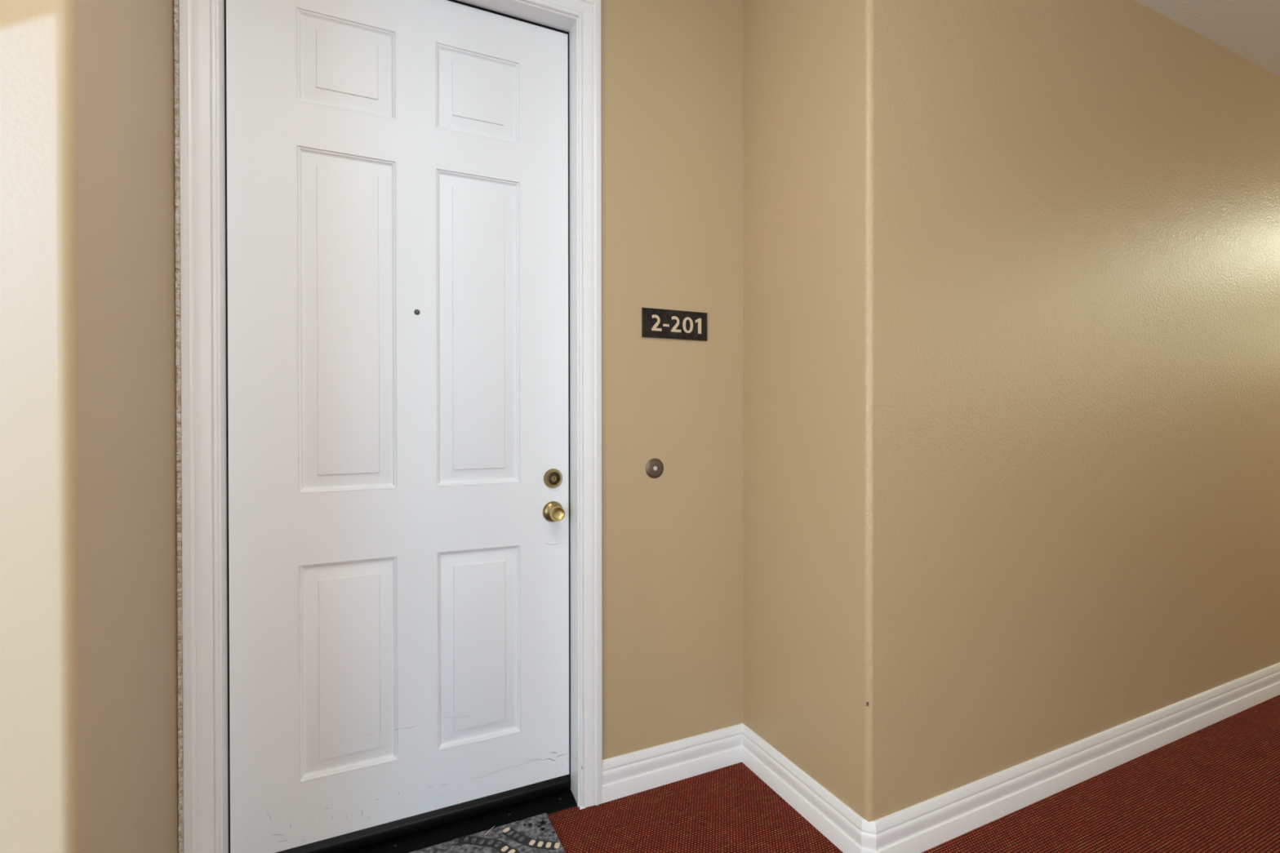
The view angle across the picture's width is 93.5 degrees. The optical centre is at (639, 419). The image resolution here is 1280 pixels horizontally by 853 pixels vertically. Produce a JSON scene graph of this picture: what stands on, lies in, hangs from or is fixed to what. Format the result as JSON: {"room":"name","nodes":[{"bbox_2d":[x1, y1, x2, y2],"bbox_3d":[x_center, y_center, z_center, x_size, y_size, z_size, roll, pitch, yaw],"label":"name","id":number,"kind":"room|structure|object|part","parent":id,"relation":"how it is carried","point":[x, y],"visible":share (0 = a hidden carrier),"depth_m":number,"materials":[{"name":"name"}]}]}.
{"room":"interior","nodes":[
{"label":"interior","id":0,"kind":"room"},
{"bbox_2d":[0,0,80,852],"bbox_3d":[-2.178,-0.133,0.397,2.801,2.779,0.120,0,0,-25],"label":"wall","id":1,"kind":"structure","parent":0,"point":[40,770],"depth_m":0.92,"materials":[{"name":"beige paint"}]},
{"bbox_2d":[75,0,177,852],"bbox_3d":[-1.063,-0.138,1.198,0.100,2.779,0.579,0,0,-25],"label":"wall","id":2,"kind":"structure","parent":0,"point":[125,48],"depth_m":1.17,"materials":[{"name":"beige paint"}]},
{"bbox_2d":[600,0,742,759],"bbox_3d":[-0.419,-0.143,1.940,1.897,2.779,0.213,0,0,-25],"label":"wall","id":3,"kind":"structure","parent":0,"point":[672,70],"depth_m":2.07,"materials":[{"name":"beige paint"}]},
{"bbox_2d":[173,0,602,852],"bbox_3d":[-0.666,-0.083,1.786,1.119,2.660,0.181,0,0,-25],"label":"door frame","id":4,"kind":"structure","parent":3,"relation":"attached to","point":[200,91],"depth_m":1.51,"materials":[{"name":"white paint"}]},
{"bbox_3d":[-1.092,-0.050,1.494,0.074,2.600,0.018,0,0,-25],"label":"casing","id":5,"kind":"part","parent":4,"relation":"part of","materials":[{"name":"white paint"}]},
{"bbox_3d":[-0.627,-1.315,1.708,1.107,0.074,0.018,0,0,-25],"label":"casing","id":6,"kind":"part","parent":4,"relation":"part of","materials":[{"name":"white paint"}]},
{"bbox_3d":[-0.159,-0.054,1.935,0.074,2.600,0.018,0,0,-25],"label":"casing","id":7,"kind":"part","parent":4,"relation":"part of","materials":[{"name":"white paint"}]},
{"bbox_2d":[226,0,569,852],"bbox_3d":[-0.658,-0.021,1.783,0.940,2.488,0.101,0,0,-25],"label":"door","id":8,"kind":"structure","parent":3,"relation":"in","point":[397,170],"depth_m":1.76,"materials":[{"name":"white paint"}]},
{"bbox_3d":[-0.830,-1.003,1.711,0.256,0.259,0.013,0,0,-25],"label":"panel","id":9,"kind":"part","parent":8,"relation":"part of","materials":[{"name":"white paint"}]},
{"bbox_3d":[-0.829,-0.275,1.715,0.256,0.960,0.013,0,0,-25],"label":"panel","id":10,"kind":"part","parent":8,"relation":"part of","materials":[{"name":"white paint"}]},
{"bbox_3d":[-0.828,0.702,1.720,0.256,0.603,0.013,0,0,-25],"label":"panel","id":11,"kind":"part","parent":8,"relation":"part of","materials":[{"name":"white paint"}]},
{"bbox_3d":[-0.501,-1.005,1.866,0.257,0.259,0.013,0,0,-25],"label":"panel","id":12,"kind":"part","parent":8,"relation":"part of","materials":[{"name":"white paint"}]},
{"bbox_3d":[-0.500,-0.276,1.870,0.257,0.960,0.013,0,0,-25],"label":"panel","id":13,"kind":"part","parent":8,"relation":"part of","materials":[{"name":"white paint"}]},
{"bbox_3d":[-0.499,0.701,1.876,0.257,0.603,0.013,0,0,-25],"label":"panel","id":14,"kind":"part","parent":8,"relation":"part of","materials":[{"name":"white paint"}]},
{"bbox_3d":[-0.279,0.302,1.955,0.068,0.068,0.028,0,0,-25],"label":"knob","id":15,"kind":"part","parent":8,"relation":"part of","materials":[{"name":"gold metal"}]},
{"bbox_3d":[-0.267,0.302,1.930,0.048,0.048,0.030,0,0,-25],"label":"knob handle","id":16,"kind":"part","parent":8,"relation":"part of","materials":[{"name":"gold metal"}]},
{"bbox_2d":[645,457,663,478],"bbox_3d":[0.051,0.167,2.041,0.068,0.068,0.008,0,0,-25],"label":"doorbell","id":17,"kind":"object","parent":3,"relation":"attached to","point":[654,467],"visible":1,"depth_m":2.04,"materials":[{"name":"brown metal"}]},
{"bbox_2d":[601,723,742,803],"bbox_3d":[0.127,1.179,2.078,0.560,0.131,0.016,0,0,-25],"label":"baseboard","id":18,"kind":"structure","parent":3,"relation":"attached to","point":[626,775],"depth_m":2.06,"materials":[{"name":"white paint"}]},
{"bbox_2d":[641,307,706,341],"bbox_3d":[0.122,-0.325,2.072,0.253,0.098,0.008,0,0,-25],"label":"number sign","id":19,"kind":"object","parent":3,"relation":"attached to","point":[655,322],"visible":1,"depth_m":2.07,"materials":[{"name":"black plastic"}]},
{"bbox_2d":[742,0,864,818],"bbox_3d":[0.553,-0.145,1.961,0.120,2.779,0.579,0,0,-25],"label":"wall","id":20,"kind":"structure","parent":0,"point":[803,60],"depth_m":1.90,"materials":[{"name":"beige paint"}]},
{"bbox_2d":[742,723,862,852],"bbox_3d":[0.495,1.179,1.937,0.016,0.131,0.585,0,0,-25],"label":"baseboard","id":21,"kind":"structure","parent":20,"relation":"attached to","point":[838,823],"depth_m":1.89,"materials":[{"name":"white paint"}]},
{"bbox_2d":[546,694,1279,852],"bbox_3d":[1.874,1.287,1.195,11.000,0.080,3.550,0,0,-25],"label":"floor","id":22,"kind":"structure","parent":0,"point":[1215,788],"depth_m":1.90,"materials":[{"name":"red carpet"}]},
{"bbox_2d":[340,788,577,852],"bbox_3d":[-0.658,1.236,1.793,0.948,0.021,0.126,0,0,-25],"label":"threshold","id":23,"kind":"object","parent":22,"relation":"on","point":[551,803],"visible":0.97,"depth_m":1.83,"materials":[{"name":"black metal"}]},
{"bbox_2d":[409,813,565,852],"bbox_3d":[-0.538,1.243,1.518,0.764,0.010,0.474,0,0,-25],"label":"doormat","id":24,"kind":"object","parent":22,"relation":"on","point":[535,834],"visible":1,"depth_m":1.76,"materials":[{"name":"fabric"}]},
{"bbox_2d":[863,0,1279,822],"bbox_3d":[3.463,-0.154,3.061,6.322,2.779,0.120,0,0,-25],"label":"wall","id":25,"kind":"structure","parent":0,"point":[1072,220],"depth_m":2.02,"materials":[{"name":"beige paint"}]},
{"bbox_2d":[861,662,1279,852],"bbox_3d":[3.483,1.170,3.012,6.338,0.131,0.035,0,0,-25],"label":"baseboard","id":26,"kind":"structure","parent":25,"relation":"attached to","point":[919,828],"depth_m":2.00,"materials":[{"name":"white paint"}]},
{"bbox_2d":[1135,0,1279,76],"bbox_3d":[1.870,-1.581,1.179,11.000,0.100,3.550,0,0,-25],"label":"ceiling","id":27,"kind":"structure","parent":0,"point":[1250,29],"depth_m":2.33,"materials":[{"name":"white paint"}]}
]}

